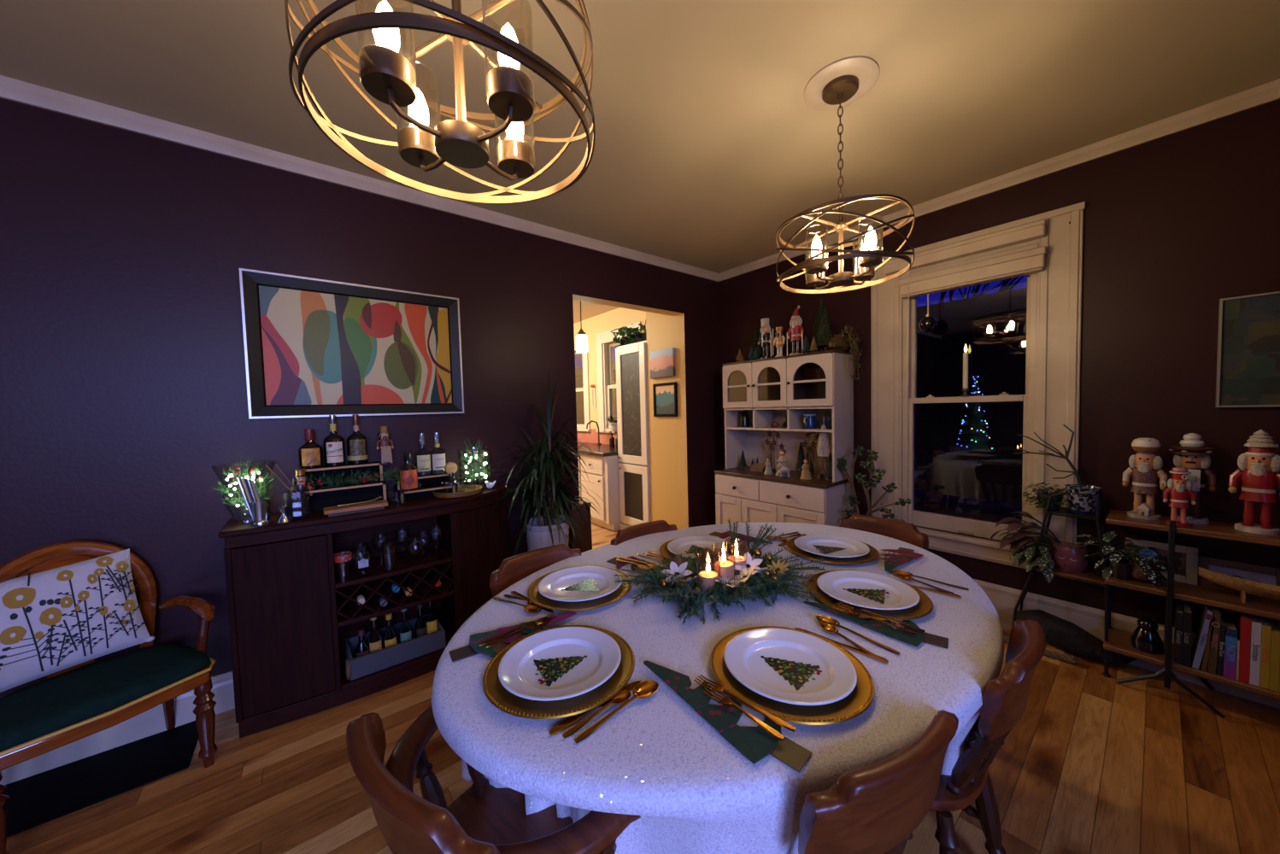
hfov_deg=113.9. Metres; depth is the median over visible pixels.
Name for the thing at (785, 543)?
table knife
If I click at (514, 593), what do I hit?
table knife
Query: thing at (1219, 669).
book
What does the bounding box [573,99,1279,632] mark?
wall
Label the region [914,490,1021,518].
ground
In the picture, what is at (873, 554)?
charger plate
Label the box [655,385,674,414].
print
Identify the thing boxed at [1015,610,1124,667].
driftwood log
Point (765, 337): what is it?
nutcracker
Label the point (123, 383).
wall
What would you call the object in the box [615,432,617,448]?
soap bottle
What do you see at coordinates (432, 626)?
bottle
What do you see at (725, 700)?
fork
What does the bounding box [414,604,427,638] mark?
bottle
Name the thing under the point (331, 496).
tiered riser
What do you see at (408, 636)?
bottle
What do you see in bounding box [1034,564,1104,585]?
shelf
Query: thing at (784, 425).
vase
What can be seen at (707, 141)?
ceiling
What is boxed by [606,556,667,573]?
napkin
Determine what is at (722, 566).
glass cup
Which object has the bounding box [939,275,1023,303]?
tree
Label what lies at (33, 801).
floor mat
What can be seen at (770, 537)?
soup spoon
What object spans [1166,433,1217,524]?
nutcracker
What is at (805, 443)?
stand
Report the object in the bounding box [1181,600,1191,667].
book
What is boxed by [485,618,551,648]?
fork
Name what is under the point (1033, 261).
window blind
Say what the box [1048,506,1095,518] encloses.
shelf
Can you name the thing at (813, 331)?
tree
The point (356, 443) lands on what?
bottle
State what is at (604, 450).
countertop
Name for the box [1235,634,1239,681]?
book
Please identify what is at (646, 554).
teaspoon
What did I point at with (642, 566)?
fork
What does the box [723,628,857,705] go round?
dinner plate
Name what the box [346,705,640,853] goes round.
chair
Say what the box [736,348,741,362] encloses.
tree
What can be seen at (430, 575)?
wine bottle
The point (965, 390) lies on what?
candle
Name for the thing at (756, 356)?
tree
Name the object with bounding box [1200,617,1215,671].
book
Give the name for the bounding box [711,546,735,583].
candle
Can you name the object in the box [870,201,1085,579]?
window
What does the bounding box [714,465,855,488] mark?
countertop
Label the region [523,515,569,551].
pot
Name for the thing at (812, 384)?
shelf
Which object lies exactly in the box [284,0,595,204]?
chandelier
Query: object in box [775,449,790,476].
figure
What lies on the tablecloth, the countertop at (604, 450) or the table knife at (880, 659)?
the table knife at (880, 659)
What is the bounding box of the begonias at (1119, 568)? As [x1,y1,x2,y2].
[1068,534,1180,588]
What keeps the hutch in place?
on the floor at (1092, 764)
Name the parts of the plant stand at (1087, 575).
leg, leg, rail, rail, rail, leg, leg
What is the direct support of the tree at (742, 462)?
on the hutch
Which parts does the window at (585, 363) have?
sash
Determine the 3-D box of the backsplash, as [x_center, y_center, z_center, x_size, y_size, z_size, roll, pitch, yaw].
[-0.697,0.129,5.929,0.012,0.210,2.650,-4,3,-39]
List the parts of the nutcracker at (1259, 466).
arm, leg, icing trim, leg, arm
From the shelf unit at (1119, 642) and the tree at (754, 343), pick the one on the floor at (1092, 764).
the shelf unit at (1119, 642)
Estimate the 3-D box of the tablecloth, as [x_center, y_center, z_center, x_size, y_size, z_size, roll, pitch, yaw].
[0.320,0.690,1.370,1.800,0.356,1.288,-3,3,-35]
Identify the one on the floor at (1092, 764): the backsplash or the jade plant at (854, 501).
the jade plant at (854, 501)
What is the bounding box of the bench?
[0,541,217,853]
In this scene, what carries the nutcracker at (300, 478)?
on the bar cabinet at (290, 620)
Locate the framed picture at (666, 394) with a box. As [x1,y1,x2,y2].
[652,381,677,416]
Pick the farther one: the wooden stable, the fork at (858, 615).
the wooden stable
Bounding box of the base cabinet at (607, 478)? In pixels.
[577,453,622,531]
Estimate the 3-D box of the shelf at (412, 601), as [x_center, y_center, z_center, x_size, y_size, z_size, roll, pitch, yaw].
[-1.289,0.895,2.192,0.505,0.020,0.333,-4,3,-39]
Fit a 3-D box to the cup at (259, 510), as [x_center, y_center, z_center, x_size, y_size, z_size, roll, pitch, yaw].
[-1.639,0.368,1.800,0.068,0.100,0.068,-4,3,-39]
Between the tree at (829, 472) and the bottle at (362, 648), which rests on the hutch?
the tree at (829, 472)
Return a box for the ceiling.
[0,0,1279,323]
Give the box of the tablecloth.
[431,522,1004,853]
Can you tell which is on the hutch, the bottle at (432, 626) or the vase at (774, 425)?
the vase at (774, 425)
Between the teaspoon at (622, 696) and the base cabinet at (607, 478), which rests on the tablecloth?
the teaspoon at (622, 696)
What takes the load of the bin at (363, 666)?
on the bar cabinet at (290, 620)
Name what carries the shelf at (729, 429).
attached to the hutch
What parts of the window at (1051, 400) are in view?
casing, sash, head casing, sash, casing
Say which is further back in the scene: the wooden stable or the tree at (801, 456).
the wooden stable
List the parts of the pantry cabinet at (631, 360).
chalkboard panel, door, chalkboard panel, door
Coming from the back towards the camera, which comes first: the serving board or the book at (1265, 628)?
the serving board
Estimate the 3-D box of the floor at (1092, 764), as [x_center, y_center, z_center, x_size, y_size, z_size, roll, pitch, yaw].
[0.942,1.320,1.275,9.400,0.120,4.600,-4,3,-39]
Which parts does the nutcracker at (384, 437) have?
arm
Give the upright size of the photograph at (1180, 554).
0.100 m
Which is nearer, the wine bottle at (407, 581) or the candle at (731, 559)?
the candle at (731, 559)
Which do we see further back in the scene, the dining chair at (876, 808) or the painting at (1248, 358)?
the painting at (1248, 358)
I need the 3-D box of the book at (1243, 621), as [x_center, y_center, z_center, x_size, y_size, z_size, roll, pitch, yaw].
[2.501,0.895,1.730,0.172,0.262,0.024,-4,3,-39]
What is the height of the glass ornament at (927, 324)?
0.250 m
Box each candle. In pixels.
[696,555,720,604]
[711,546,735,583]
[725,541,747,583]
[959,344,971,396]
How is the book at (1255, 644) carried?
on the shelf unit at (1119, 642)
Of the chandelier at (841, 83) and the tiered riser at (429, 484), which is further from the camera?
the tiered riser at (429, 484)
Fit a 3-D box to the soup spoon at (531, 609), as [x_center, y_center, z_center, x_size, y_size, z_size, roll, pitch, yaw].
[-0.370,0.528,1.242,0.205,0.009,0.043,0,3,33]
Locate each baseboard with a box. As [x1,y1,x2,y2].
[0,671,234,785]
[973,579,1279,709]
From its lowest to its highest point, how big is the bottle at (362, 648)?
0.177 m
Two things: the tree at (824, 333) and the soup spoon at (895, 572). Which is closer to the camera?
the soup spoon at (895, 572)
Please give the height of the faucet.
0.330 m
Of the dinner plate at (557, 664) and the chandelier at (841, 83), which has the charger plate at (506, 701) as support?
the dinner plate at (557, 664)
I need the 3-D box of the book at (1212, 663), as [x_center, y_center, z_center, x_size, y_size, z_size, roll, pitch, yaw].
[2.455,0.894,1.786,0.174,0.262,0.020,-4,5,-39]
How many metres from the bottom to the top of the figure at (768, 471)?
0.130 m
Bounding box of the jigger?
[277,505,291,523]
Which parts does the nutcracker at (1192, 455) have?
arm, leg, leg, arm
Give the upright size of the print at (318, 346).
0.569 m
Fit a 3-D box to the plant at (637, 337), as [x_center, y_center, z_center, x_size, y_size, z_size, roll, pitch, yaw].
[-0.047,-0.969,4.465,0.386,0.256,0.613,-4,3,-39]
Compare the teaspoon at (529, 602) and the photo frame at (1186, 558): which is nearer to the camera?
the teaspoon at (529, 602)
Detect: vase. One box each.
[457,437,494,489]
[739,411,749,427]
[769,422,779,428]
[781,415,786,428]
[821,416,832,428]
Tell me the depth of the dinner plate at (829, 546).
1.65 m
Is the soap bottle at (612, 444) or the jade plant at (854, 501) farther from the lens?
the soap bottle at (612, 444)
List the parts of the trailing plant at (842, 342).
pot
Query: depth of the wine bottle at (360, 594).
2.02 m
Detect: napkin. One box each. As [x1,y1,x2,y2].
[448,612,576,662]
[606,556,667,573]
[643,660,812,772]
[709,531,773,544]
[804,601,948,649]
[880,547,923,571]
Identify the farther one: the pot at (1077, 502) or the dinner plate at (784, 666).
the pot at (1077, 502)
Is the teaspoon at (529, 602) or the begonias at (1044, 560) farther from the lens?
the begonias at (1044, 560)
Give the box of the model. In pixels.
[1198,567,1279,603]
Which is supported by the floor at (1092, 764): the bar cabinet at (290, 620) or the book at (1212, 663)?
the bar cabinet at (290, 620)
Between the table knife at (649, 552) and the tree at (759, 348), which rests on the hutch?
the tree at (759, 348)
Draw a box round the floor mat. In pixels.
[1,721,198,838]
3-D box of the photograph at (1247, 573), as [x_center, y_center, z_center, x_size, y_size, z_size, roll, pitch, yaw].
[2.592,0.648,1.798,0.015,0.061,0.166,-4,3,-39]
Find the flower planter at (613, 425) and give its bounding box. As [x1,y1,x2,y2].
[604,414,617,430]
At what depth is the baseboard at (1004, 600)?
2.20 m
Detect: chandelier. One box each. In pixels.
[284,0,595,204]
[775,55,914,293]
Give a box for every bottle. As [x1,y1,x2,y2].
[298,428,323,469]
[322,415,345,467]
[346,414,368,464]
[354,586,366,604]
[354,628,369,657]
[367,616,382,653]
[371,583,387,606]
[382,613,397,648]
[383,575,399,593]
[398,576,412,596]
[398,609,412,643]
[399,452,417,490]
[414,433,431,476]
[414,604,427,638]
[424,569,440,587]
[424,602,438,634]
[430,432,446,475]
[444,462,457,493]
[609,431,615,447]
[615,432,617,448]
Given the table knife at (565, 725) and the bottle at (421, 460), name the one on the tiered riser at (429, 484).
the bottle at (421, 460)
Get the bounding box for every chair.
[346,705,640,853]
[489,544,581,597]
[610,520,677,546]
[798,710,958,853]
[839,514,928,550]
[929,619,1046,853]
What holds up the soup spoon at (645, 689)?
on the tablecloth
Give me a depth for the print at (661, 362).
3.94 m
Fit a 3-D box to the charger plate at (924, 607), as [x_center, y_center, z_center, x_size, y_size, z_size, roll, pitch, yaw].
[0.673,0.497,1.242,0.330,0.018,0.330,0,3,35]
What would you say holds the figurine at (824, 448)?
on the hutch
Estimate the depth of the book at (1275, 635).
1.63 m
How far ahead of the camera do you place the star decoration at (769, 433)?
3.44 m
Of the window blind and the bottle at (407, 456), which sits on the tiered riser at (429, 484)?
the bottle at (407, 456)
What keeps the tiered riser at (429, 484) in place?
on the bar cabinet at (290, 620)
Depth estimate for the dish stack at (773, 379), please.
3.31 m
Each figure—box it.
[763,457,773,475]
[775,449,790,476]
[800,458,811,480]
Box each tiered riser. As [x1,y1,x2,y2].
[299,461,386,514]
[393,473,455,503]
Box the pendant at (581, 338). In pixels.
[575,300,587,352]
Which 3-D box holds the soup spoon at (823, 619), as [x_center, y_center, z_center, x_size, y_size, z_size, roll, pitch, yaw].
[0.535,0.514,1.036,0.043,0.009,0.205,-3,3,-36]
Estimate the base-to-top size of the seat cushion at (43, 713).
0.064 m
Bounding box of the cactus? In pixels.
[1012,424,1100,514]
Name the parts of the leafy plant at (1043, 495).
pot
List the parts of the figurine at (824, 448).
leg, leg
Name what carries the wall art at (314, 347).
attached to the wall at (123, 383)
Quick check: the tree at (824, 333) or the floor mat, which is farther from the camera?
the tree at (824, 333)
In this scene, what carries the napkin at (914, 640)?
on the tablecloth
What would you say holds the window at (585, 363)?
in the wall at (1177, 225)
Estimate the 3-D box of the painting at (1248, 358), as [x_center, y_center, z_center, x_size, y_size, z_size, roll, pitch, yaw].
[2.771,-0.318,1.566,0.028,0.474,0.704,-4,3,-39]
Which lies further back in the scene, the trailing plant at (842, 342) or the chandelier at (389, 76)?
the trailing plant at (842, 342)
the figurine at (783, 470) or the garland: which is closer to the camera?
the garland
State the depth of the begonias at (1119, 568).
1.90 m
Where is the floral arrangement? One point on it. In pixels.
(253, 472)
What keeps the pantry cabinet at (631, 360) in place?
on the floor at (601, 537)
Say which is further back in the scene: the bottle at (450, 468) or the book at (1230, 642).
the bottle at (450, 468)
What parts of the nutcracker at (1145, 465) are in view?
arm, leg, leg, arm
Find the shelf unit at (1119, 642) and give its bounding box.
[1103,510,1279,718]
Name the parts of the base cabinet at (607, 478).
door, drawer, door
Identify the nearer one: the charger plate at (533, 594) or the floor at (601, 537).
the charger plate at (533, 594)
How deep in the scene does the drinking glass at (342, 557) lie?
1.94 m
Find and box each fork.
[478,613,557,646]
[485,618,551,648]
[616,558,651,569]
[617,556,663,568]
[694,675,796,732]
[702,685,785,741]
[836,601,925,633]
[841,608,916,635]
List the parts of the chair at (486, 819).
crest rail, seat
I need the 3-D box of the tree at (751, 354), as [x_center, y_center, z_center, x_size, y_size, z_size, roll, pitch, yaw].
[0.929,-0.608,3.459,0.070,0.120,0.069,-4,3,-39]
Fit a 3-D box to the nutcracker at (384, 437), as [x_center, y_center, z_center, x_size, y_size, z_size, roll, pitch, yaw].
[-1.359,0.095,2.218,0.080,0.201,0.061,-4,4,-44]
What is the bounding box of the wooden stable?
[750,463,765,472]
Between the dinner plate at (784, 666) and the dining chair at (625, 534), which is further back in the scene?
the dining chair at (625, 534)
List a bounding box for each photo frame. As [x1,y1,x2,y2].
[1124,537,1197,585]
[1197,556,1279,593]
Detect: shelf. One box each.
[334,544,452,588]
[336,587,453,627]
[339,622,451,690]
[725,405,832,410]
[726,426,832,432]
[736,381,825,387]
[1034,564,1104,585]
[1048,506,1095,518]
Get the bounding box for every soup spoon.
[493,596,541,614]
[574,680,658,743]
[635,553,669,565]
[767,532,798,540]
[816,615,900,655]
[891,569,968,590]
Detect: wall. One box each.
[0,97,722,699]
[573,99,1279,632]
[645,311,678,528]
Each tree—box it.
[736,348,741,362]
[739,450,746,469]
[747,346,755,360]
[751,327,760,358]
[753,347,759,359]
[756,318,765,358]
[795,441,804,473]
[801,335,811,353]
[806,452,814,472]
[809,311,824,352]
[809,336,817,352]
[814,297,823,351]
[816,305,832,351]
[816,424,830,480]
[824,452,832,480]
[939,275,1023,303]
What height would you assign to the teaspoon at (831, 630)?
0.009 m
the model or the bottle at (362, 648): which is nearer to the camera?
the model
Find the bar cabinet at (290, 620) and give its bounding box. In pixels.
[218,483,510,738]
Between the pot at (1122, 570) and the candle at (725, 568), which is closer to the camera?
the candle at (725, 568)
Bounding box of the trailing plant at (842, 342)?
[826,325,864,384]
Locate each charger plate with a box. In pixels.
[482,625,634,719]
[527,565,631,611]
[659,539,741,565]
[710,626,874,725]
[786,535,879,565]
[806,569,933,621]
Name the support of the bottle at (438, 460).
on the tiered riser at (429, 484)
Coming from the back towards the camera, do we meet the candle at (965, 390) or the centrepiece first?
the candle at (965, 390)
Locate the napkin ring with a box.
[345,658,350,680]
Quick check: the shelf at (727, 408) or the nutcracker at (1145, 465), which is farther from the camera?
the shelf at (727, 408)
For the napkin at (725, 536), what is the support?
on the tablecloth
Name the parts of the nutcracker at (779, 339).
leg, leg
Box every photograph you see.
[1134,546,1186,575]
[1208,564,1275,586]
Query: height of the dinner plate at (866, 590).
0.022 m
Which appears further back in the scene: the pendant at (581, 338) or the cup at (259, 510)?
the pendant at (581, 338)
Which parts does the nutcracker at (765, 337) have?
leg, leg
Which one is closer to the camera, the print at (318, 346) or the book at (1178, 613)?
the book at (1178, 613)
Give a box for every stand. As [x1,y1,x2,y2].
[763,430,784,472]
[801,431,822,476]
[1011,487,1111,678]
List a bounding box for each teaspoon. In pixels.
[504,594,537,605]
[562,690,630,739]
[643,552,669,560]
[778,534,801,541]
[821,623,874,654]
[897,575,954,593]
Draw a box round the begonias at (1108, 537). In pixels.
[1089,531,1141,575]
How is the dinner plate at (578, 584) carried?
on the charger plate at (533, 594)
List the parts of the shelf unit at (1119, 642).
post, post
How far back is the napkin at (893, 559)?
1.53 m
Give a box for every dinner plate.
[498,627,621,700]
[537,566,622,601]
[667,535,732,559]
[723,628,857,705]
[794,534,869,558]
[816,570,919,610]
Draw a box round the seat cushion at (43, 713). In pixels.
[0,643,209,751]
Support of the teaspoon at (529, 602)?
on the tablecloth
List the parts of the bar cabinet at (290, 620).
panel, door, panel, panel, panel, door, panel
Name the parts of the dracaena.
crown, crown, crown, crown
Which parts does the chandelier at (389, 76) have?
bulb, lamp shade, arm, lamp shade, bulb, arm, rod, arm, arm, lamp shade, bulb, bulb, lamp shade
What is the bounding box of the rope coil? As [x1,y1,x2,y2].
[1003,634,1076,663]
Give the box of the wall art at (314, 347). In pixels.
[239,268,463,418]
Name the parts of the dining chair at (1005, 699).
leg, seat, leg, crest rail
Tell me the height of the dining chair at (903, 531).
0.810 m
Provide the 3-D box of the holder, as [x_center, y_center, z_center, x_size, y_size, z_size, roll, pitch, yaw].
[-1.610,0.291,1.821,0.216,0.252,0.068,-4,3,-39]
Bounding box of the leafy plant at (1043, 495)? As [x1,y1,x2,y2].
[1019,481,1070,513]
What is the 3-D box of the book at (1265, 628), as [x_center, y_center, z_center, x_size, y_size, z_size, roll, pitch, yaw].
[2.530,0.902,1.695,0.173,0.250,0.020,-4,3,-39]
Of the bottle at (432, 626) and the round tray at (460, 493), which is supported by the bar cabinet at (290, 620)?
the round tray at (460, 493)
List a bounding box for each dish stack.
[767,376,780,382]
[800,398,825,406]
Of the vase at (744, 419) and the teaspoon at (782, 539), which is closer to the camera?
the teaspoon at (782, 539)
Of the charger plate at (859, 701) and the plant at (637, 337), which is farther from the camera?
the plant at (637, 337)
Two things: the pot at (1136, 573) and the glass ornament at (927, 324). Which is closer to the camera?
the pot at (1136, 573)
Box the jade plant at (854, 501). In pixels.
[836,445,929,542]
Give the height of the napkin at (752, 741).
0.014 m
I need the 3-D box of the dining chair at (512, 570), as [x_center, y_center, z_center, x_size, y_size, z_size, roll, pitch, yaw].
[-0.234,0.881,1.423,0.436,0.810,0.519,-4,3,-40]
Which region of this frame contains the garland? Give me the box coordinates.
[301,463,424,492]
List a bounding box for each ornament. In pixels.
[590,384,596,407]
[918,293,937,332]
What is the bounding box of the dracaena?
[474,376,616,555]
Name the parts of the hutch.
door, panel, drawer, door, door, door, drawer, panel, door, door, panel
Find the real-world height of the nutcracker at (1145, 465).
0.371 m
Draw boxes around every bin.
[345,612,446,681]
[561,499,592,552]
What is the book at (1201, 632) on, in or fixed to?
on the shelf unit at (1119, 642)
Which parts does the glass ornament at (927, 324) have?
cord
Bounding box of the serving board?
[322,499,387,516]
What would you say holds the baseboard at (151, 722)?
attached to the wall at (123, 383)
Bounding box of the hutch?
[714,349,855,527]
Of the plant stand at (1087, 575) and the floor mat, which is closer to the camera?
the floor mat
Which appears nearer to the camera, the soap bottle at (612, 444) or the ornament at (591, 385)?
the soap bottle at (612, 444)
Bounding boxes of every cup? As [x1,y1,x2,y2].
[248,499,271,526]
[711,546,735,571]
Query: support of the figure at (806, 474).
on the hutch
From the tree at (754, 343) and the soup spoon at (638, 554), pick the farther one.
the tree at (754, 343)
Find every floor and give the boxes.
[5,504,1279,853]
[591,522,619,549]
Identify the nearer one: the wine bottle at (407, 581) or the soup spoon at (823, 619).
the soup spoon at (823, 619)
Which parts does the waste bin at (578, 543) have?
lid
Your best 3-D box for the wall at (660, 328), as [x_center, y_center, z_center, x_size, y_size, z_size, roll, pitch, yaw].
[0.393,-0.166,4.175,0.471,2.620,0.399,-4,3,-39]
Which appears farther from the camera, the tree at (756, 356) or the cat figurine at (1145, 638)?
the tree at (756, 356)
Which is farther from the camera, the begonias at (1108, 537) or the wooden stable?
the wooden stable
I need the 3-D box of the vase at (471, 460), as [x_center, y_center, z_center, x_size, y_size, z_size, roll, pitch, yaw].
[-0.974,0.212,2.461,0.217,0.318,0.213,-4,3,-39]
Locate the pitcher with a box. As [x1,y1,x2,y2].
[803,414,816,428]
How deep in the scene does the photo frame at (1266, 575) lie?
1.80 m
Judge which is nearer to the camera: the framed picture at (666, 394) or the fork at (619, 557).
the fork at (619, 557)
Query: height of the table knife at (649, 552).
0.005 m
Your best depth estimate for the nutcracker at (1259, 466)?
1.68 m
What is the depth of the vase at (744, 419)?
3.58 m
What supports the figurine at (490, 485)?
on the bar cabinet at (290, 620)
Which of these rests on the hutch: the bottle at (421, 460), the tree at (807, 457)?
the tree at (807, 457)
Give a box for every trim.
[0,75,718,281]
[718,78,1279,281]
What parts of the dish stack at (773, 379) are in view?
dish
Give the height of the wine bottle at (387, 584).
0.073 m
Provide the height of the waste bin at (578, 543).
0.690 m
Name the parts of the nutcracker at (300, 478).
leg, leg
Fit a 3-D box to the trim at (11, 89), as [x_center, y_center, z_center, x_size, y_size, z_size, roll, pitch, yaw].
[-1.727,-1.277,1.998,6.399,0.068,0.030,-4,3,-39]
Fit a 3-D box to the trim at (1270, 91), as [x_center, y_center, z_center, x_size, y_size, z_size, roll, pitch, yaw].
[2.186,-1.388,2.212,0.030,0.068,4.600,-4,3,-39]
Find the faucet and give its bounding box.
[586,420,601,445]
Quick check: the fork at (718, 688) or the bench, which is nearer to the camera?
the fork at (718, 688)
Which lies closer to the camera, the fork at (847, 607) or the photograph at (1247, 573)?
the fork at (847, 607)
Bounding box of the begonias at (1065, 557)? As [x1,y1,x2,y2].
[990,510,1089,573]
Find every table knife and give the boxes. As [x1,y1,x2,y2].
[510,591,553,612]
[549,681,640,736]
[647,551,664,557]
[778,534,807,546]
[794,628,888,663]
[910,584,961,598]
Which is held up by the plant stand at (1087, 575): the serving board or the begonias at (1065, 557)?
the begonias at (1065, 557)
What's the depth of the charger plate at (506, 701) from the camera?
0.83 m
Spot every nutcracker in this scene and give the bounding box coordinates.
[290,466,312,516]
[375,426,393,464]
[757,318,771,358]
[772,327,785,357]
[786,305,804,355]
[1121,438,1168,520]
[1162,466,1196,527]
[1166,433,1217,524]
[1227,429,1279,535]
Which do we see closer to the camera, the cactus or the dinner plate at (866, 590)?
the dinner plate at (866, 590)
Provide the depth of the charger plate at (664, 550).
1.63 m
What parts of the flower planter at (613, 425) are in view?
pot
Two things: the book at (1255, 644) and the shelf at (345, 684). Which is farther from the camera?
the shelf at (345, 684)
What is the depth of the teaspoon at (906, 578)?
1.32 m
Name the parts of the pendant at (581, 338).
cord, lamp shade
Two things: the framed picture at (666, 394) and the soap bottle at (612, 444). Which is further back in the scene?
the soap bottle at (612, 444)
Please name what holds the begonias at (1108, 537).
on the plant stand at (1087, 575)
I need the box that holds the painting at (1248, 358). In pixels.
[1215,291,1279,407]
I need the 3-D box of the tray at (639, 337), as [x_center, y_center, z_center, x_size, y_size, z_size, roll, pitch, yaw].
[0.039,-0.926,4.462,0.260,0.090,0.500,-4,3,-39]
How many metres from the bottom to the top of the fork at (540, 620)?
0.009 m
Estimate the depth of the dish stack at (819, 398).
3.09 m
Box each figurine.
[485,481,495,488]
[775,464,790,477]
[1130,613,1163,655]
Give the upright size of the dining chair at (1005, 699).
0.810 m
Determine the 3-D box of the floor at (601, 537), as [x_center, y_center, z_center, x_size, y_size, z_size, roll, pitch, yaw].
[-1.565,1.234,4.666,3.350,0.121,3.570,-4,3,-39]
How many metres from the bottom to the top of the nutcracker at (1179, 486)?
0.256 m
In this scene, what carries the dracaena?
on the floor at (1092, 764)
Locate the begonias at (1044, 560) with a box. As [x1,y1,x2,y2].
[998,532,1054,583]
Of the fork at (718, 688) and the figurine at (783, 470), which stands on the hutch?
the figurine at (783, 470)
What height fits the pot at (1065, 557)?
0.125 m
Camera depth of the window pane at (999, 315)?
5.03 m
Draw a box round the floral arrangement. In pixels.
[211,454,275,521]
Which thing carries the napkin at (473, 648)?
on the tablecloth
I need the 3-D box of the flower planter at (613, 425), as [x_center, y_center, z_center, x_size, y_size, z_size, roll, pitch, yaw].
[-0.342,-0.063,5.379,0.292,0.205,0.290,0,3,30]
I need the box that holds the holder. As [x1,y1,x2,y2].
[235,463,303,526]
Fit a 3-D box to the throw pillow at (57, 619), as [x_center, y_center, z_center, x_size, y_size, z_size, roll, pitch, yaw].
[-2.149,0.708,1.480,0.154,0.404,0.534,0,3,32]
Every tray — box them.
[432,484,481,499]
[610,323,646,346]
[620,332,646,346]
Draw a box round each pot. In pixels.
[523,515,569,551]
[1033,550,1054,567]
[1050,541,1089,573]
[1064,484,1100,511]
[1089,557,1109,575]
[1108,557,1134,581]
[1127,560,1160,581]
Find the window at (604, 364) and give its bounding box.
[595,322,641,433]
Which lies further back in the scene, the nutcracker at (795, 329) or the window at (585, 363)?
the window at (585, 363)
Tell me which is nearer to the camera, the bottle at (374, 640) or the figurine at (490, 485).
the bottle at (374, 640)
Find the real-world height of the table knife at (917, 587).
0.005 m
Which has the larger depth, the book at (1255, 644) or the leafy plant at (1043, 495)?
the leafy plant at (1043, 495)
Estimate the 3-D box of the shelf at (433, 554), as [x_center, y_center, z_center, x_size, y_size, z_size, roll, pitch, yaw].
[-1.294,0.716,2.184,0.505,0.020,0.333,-4,3,-39]
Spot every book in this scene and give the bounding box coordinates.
[1173,599,1183,664]
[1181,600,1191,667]
[1191,604,1214,669]
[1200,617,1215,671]
[1206,606,1221,674]
[1215,612,1226,676]
[1222,616,1237,680]
[1235,611,1251,683]
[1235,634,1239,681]
[1249,614,1262,686]
[1258,616,1271,689]
[1267,618,1279,692]
[1275,622,1279,692]
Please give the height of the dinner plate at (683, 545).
0.022 m
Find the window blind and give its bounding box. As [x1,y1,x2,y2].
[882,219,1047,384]
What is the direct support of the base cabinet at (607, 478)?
on the floor at (601, 537)
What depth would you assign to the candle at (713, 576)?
1.22 m
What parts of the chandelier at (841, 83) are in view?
lamp shade, lamp shade, bulb, arm, arm, rod, arm, arm, lamp shade, bulb, bulb, lamp shade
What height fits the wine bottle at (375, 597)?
0.073 m
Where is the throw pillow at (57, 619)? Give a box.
[0,548,155,692]
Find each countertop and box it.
[577,441,618,457]
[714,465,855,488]
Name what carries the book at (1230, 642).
on the shelf unit at (1119, 642)
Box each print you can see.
[258,285,452,405]
[649,347,675,378]
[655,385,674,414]
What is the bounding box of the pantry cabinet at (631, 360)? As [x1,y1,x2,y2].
[615,340,651,529]
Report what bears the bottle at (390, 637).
in the bin at (363, 666)
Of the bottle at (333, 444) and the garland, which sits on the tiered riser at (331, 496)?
the bottle at (333, 444)
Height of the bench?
0.895 m
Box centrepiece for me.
[613,517,826,626]
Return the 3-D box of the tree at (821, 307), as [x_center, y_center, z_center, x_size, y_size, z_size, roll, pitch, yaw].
[1.345,-0.753,3.091,0.120,0.420,0.118,-4,3,-39]
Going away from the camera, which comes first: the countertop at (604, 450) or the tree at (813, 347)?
the tree at (813, 347)
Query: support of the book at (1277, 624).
on the shelf unit at (1119, 642)
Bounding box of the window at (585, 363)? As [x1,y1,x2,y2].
[574,336,590,431]
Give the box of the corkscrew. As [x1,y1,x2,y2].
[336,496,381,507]
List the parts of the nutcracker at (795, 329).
arm, leg, leg, arm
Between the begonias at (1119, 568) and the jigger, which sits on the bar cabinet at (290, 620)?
the jigger
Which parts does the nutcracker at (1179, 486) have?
arm, leg, leg, arm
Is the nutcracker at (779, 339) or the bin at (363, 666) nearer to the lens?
the bin at (363, 666)
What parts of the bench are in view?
leg, seat frame, leg, arm, leg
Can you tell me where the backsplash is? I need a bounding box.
[576,428,617,444]

